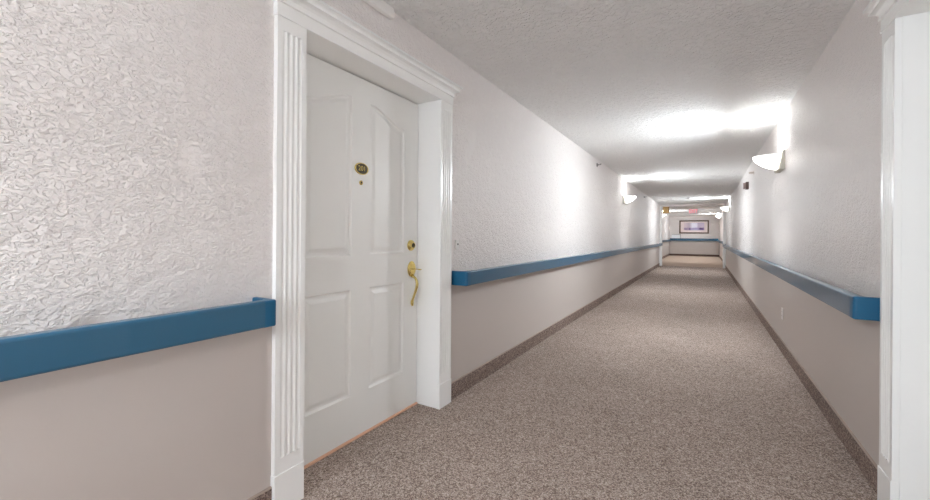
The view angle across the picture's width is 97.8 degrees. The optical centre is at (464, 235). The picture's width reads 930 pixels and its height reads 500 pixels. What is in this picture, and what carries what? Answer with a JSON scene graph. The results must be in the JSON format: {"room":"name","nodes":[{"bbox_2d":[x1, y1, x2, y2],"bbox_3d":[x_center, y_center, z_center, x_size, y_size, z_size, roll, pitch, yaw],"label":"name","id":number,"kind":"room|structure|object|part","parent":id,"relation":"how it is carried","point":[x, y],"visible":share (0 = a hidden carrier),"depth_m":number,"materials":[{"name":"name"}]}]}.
{"room":"apartment building corridor","nodes":[
{"label":"apartment building corridor","id":0,"kind":"room"},
{"bbox_2d":[0,0,659,499],"bbox_3d":[1.899,-0.041,6.554,0.350,2.406,22.420,0,0,31],"label":"wall","id":1,"kind":"structure","parent":0,"point":[136,136],"depth_m":1.37,"materials":[{"name":"paint"}]},
{"bbox_2d":[0,297,275,381],"bbox_3d":[-1.774,0.286,-0.135,0.123,0.100,3.968,0,0,31],"label":"handrail","id":2,"kind":"object","parent":1,"relation":"attached to","point":[35,353],"visible":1,"depth_m":1.13,"materials":[{"name":"blue plastic"}]},
{"bbox_2d":[247,486,271,499],"bbox_3d":[-2.219,1.072,-0.769,0.010,0.119,5.629,0,0,31],"label":"baseboard","id":3,"kind":"structure","parent":1,"relation":"attached to","point":[266,494],"depth_m":1.62,"materials":[{"name":"carpet"}]},
{"bbox_2d":[304,402,416,468],"bbox_3d":[-0.606,1.138,2.318,0.042,0.011,1.046,0,0,31],"label":"threshold","id":4,"kind":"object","parent":1,"relation":"attached to","point":[415,403],"depth_m":2.27,"materials":[{"name":"brown wood"}]},
{"bbox_2d":[304,54,421,465],"bbox_3d":[-0.575,0.121,2.304,0.124,2.022,1.042,0,0,31],"label":"door","id":5,"kind":"structure","parent":1,"relation":"in","point":[361,282],"depth_m":2.28,"materials":[{"name":"white paint"}]},
{"bbox_3d":[-0.587,-0.378,2.306,0.005,0.068,0.106,0,0,31],"label":"number plate","id":6,"kind":"part","parent":5,"relation":"part of","materials":[{"name":"gold metal"}]},
{"bbox_3d":[-0.352,0.224,2.703,0.014,0.104,0.080,0,0,31],"label":"handle","id":7,"kind":"part","parent":5,"relation":"part of","materials":[{"name":"gold metal"}]},
{"bbox_2d":[270,0,462,499],"bbox_3d":[-0.537,0.059,2.282,0.354,2.170,1.424,0,0,31],"label":"trim","id":8,"kind":"structure","parent":1,"relation":"attached to","point":[315,28],"depth_m":1.83,"materials":[{"name":"white wood"}]},
{"bbox_3d":[-0.409,-0.987,2.211,0.074,0.076,1.424,0,0,31],"label":"crown","id":9,"kind":"part","parent":8,"relation":"part of","materials":[{"name":"white wood"}]},
{"bbox_2d":[363,0,393,18],"bbox_3d":[-0.462,-1.230,2.155,0.037,0.062,0.236,0,0,31],"label":"junction cover","id":10,"kind":"object","parent":1,"relation":"attached to","point":[381,6],"visible":1,"depth_m":2.17,"materials":[{"name":"white plastic"}]},
{"bbox_2d":[455,240,458,249],"bbox_3d":[-0.056,0.068,2.879,0.017,0.068,0.034,0,0,31],"label":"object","id":11,"kind":"structure","parent":1,"relation":"attached to","point":[456,241],"depth_m":2.87,"materials":[{"name":"white plastic"}]},
{"bbox_2d":[451,263,659,399],"bbox_3d":[3.775,1.116,9.394,0.010,0.119,15.313,0,0,31],"label":"baseboard","id":12,"kind":"structure","parent":1,"relation":"attached to","point":[463,383],"depth_m":3.93,"materials":[{"name":"carpet"}]},
{"bbox_2d":[452,243,662,285],"bbox_3d":[3.809,0.327,9.331,0.123,0.100,15.154,0,0,31],"label":"handrail","id":13,"kind":"object","parent":1,"relation":"attached to","point":[471,277],"visible":1,"depth_m":3.66,"materials":[{"name":"blue plastic"}]},
{"bbox_2d":[623,195,635,204],"bbox_3d":[3.592,-0.779,8.821,0.254,0.188,0.344,0,0,31],"label":"wall sconce","id":14,"kind":"object","parent":1,"relation":"attached to","point":[626,199],"visible":1,"depth_m":8.73,"materials":[{"name":"white glass"}]},
{"bbox_3d":[3.606,-0.770,8.813,0.214,0.142,0.310,0,0,31],"label":"lamp shade","id":15,"kind":"part","parent":14,"relation":"part of","materials":[{"name":"white glass"}]},
{"bbox_2d":[659,207,661,265],"bbox_3d":[7.745,0.037,16.039,0.085,2.335,0.160,0,0,31],"label":"trim","id":16,"kind":"structure","parent":1,"relation":"attached to","point":[660,239],"depth_m":15.97,"materials":[{"name":"white wood"}]},
{"bbox_2d":[301,255,876,499],"bbox_3d":[5.459,1.248,10.359,3.315,0.120,33.000,0,0,31],"label":"floor","id":17,"kind":"structure","parent":0,"point":[671,387],"depth_m":2.47,"materials":[{"name":"carpet"}]},
{"bbox_2d":[383,0,855,215],"bbox_3d":[5.477,-1.278,10.359,3.315,0.120,33.000,0,0,31],"label":"ceiling","id":18,"kind":"structure","parent":0,"point":[678,99],"depth_m":3.02,"materials":[{"name":"white paint"}]},
{"bbox_2d":[663,207,668,212],"bbox_3d":[8.073,-1.039,16.280,0.225,0.320,0.048,0,0,31],"label":"hanging sign","id":19,"kind":"object","parent":18,"relation":"hanging from","point":[665,209],"visible":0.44,"depth_m":16.27,"materials":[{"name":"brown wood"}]},
{"bbox_2d":[689,208,697,213],"bbox_3d":[10.060,-1.057,17.871,0.370,0.255,0.060,0,0,31],"label":"exit sign","id":20,"kind":"object","parent":18,"relation":"hanging from","point":[692,210],"visible":1,"depth_m":17.85,"materials":[{"name":"red plastic"}]},
{"bbox_2d":[662,212,668,256],"bbox_3d":[9.950,0.018,20.729,0.200,2.406,10.180,0,0,31],"label":"wall","id":21,"kind":"structure","parent":0,"point":[665,220],"depth_m":22.59,"materials":[{"name":"paint"}]},
{"bbox_2d":[660,203,725,206],"bbox_3d":[8.665,-1.159,15.502,2.202,0.071,0.140,0,0,31],"label":"wall header","id":22,"kind":"structure","parent":0,"point":[705,204],"depth_m":15.41,"materials":[{"name":"paint"}]},
{"bbox_2d":[669,216,718,254],"bbox_3d":[13.799,0.046,24.485,3.015,2.406,0.200,0,0,31],"label":"wall","id":23,"kind":"structure","parent":0,"point":[675,247],"depth_m":24.34,"materials":[{"name":"paint"}]},
{"bbox_2d":[672,234,680,237],"bbox_3d":[12.940,0.066,24.858,0.487,0.262,0.030,0,0,31],"label":"notice board","id":24,"kind":"object","parent":23,"relation":"attached to","point":[673,235],"visible":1,"depth_m":24.84,"materials":[{"name":"white paper"}]},
{"bbox_2d":[679,220,708,233],"bbox_3d":[13.754,-0.502,24.374,1.553,0.800,0.040,0,0,31],"label":"framed picture","id":25,"kind":"object","parent":23,"relation":"attached to","point":[685,226],"visible":1,"depth_m":24.37,"materials":[{"name":"brown"}]},
{"bbox_2d":[684,223,703,229],"bbox_3d":[13.757,-0.522,24.379,1.073,0.440,0.004,0,0,31],"label":"print","id":26,"kind":"object","parent":25,"relation":"attached to","point":[687,226],"depth_m":24.38},
{"bbox_2d":[670,238,717,240],"bbox_3d":[13.715,0.263,24.346,2.515,0.150,0.123,0,0,31],"label":"handrail","id":27,"kind":"object","parent":23,"relation":"attached to","point":[671,239],"visible":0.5,"depth_m":24.34,"materials":[{"name":"blue plastic"}]},
{"bbox_2d":[669,254,718,256],"bbox_3d":[13.737,1.192,24.394,2.591,0.112,0.012,0,0,31],"label":"baseboard","id":28,"kind":"structure","parent":23,"relation":"attached to","point":[669,254],"depth_m":24.36,"materials":[{"name":"brown"}]},
{"bbox_2d":[719,211,722,258],"bbox_3d":[12.375,0.035,19.299,0.200,2.406,10.180,0,0,31],"label":"wall","id":29,"kind":"structure","parent":0,"point":[721,214],"depth_m":20.74,"materials":[{"name":"paint"}]},
{"bbox_2d":[726,0,881,464],"bbox_3d":[4.097,-0.025,5.258,0.350,2.406,22.420,0,0,31],"label":"wall","id":30,"kind":"structure","parent":0,"point":[819,217],"depth_m":2.56,"materials":[{"name":"paint"}]},
{"bbox_2d":[723,205,725,267],"bbox_3d":[9.569,0.050,14.964,0.085,2.335,0.160,0,0,31],"label":"trim","id":31,"kind":"structure","parent":30,"relation":"attached to","point":[724,212],"depth_m":14.90,"materials":[{"name":"white wood"}]},
{"bbox_2d":[720,206,729,211],"bbox_3d":[8.258,-0.830,12.896,0.254,0.188,0.344,0,0,31],"label":"wall sconce","id":32,"kind":"object","parent":30,"relation":"attached to","point":[727,209],"visible":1,"depth_m":12.79,"materials":[{"name":"white glass"}]},
{"bbox_2d":[743,182,748,189],"bbox_3d":[5.081,-0.895,7.340,0.082,0.132,0.110,0,0,31],"label":"fire alarm","id":33,"kind":"object","parent":30,"relation":"attached to","point":[746,184],"visible":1,"depth_m":7.30,"materials":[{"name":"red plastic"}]},
{"bbox_2d":[752,150,784,172],"bbox_3d":[3.136,-0.752,4.214,0.254,0.188,0.344,0,0,31],"label":"wall sconce","id":34,"kind":"object","parent":30,"relation":"attached to","point":[774,161],"visible":1,"depth_m":4.11,"materials":[{"name":"white glass"}]},
{"bbox_3d":[3.122,-0.743,4.222,0.214,0.142,0.310,0,0,31],"label":"lamp shade","id":35,"kind":"part","parent":34,"relation":"part of","materials":[{"name":"white glass"}]},
{"bbox_3d":[3.225,-0.752,4.161,0.047,0.188,0.344,0,0,31],"label":"plate","id":36,"kind":"part","parent":34,"relation":"part of","materials":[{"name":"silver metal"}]},
{"bbox_2d":[725,265,876,493],"bbox_3d":[5.683,1.130,8.315,0.010,0.119,15.233,0,0,31],"label":"baseboard","id":37,"kind":"structure","parent":30,"relation":"attached to","point":[864,461],"depth_m":2.55,"materials":[{"name":"carpet"}]},
{"bbox_2d":[723,244,879,320],"bbox_3d":[5.621,0.354,8.294,0.106,0.102,15.098,0,0,31],"label":"handrail","id":38,"kind":"object","parent":30,"relation":"attached to","point":[856,306],"visible":0.95,"depth_m":2.23,"materials":[{"name":"blue plastic"}]},
{"bbox_2d":[863,0,929,499],"bbox_3d":[1.577,0.074,1.128,0.354,2.170,1.424,0,0,31],"label":"trim","id":39,"kind":"structure","parent":30,"relation":"attached to","point":[903,469],"depth_m":1.63,"materials":[{"name":"white wood"}]},
{"bbox_3d":[1.464,-0.973,1.199,0.074,0.076,1.424,0,0,31],"label":"crown","id":40,"kind":"part","parent":39,"relation":"part of","materials":[{"name":"white wood"}]}
]}

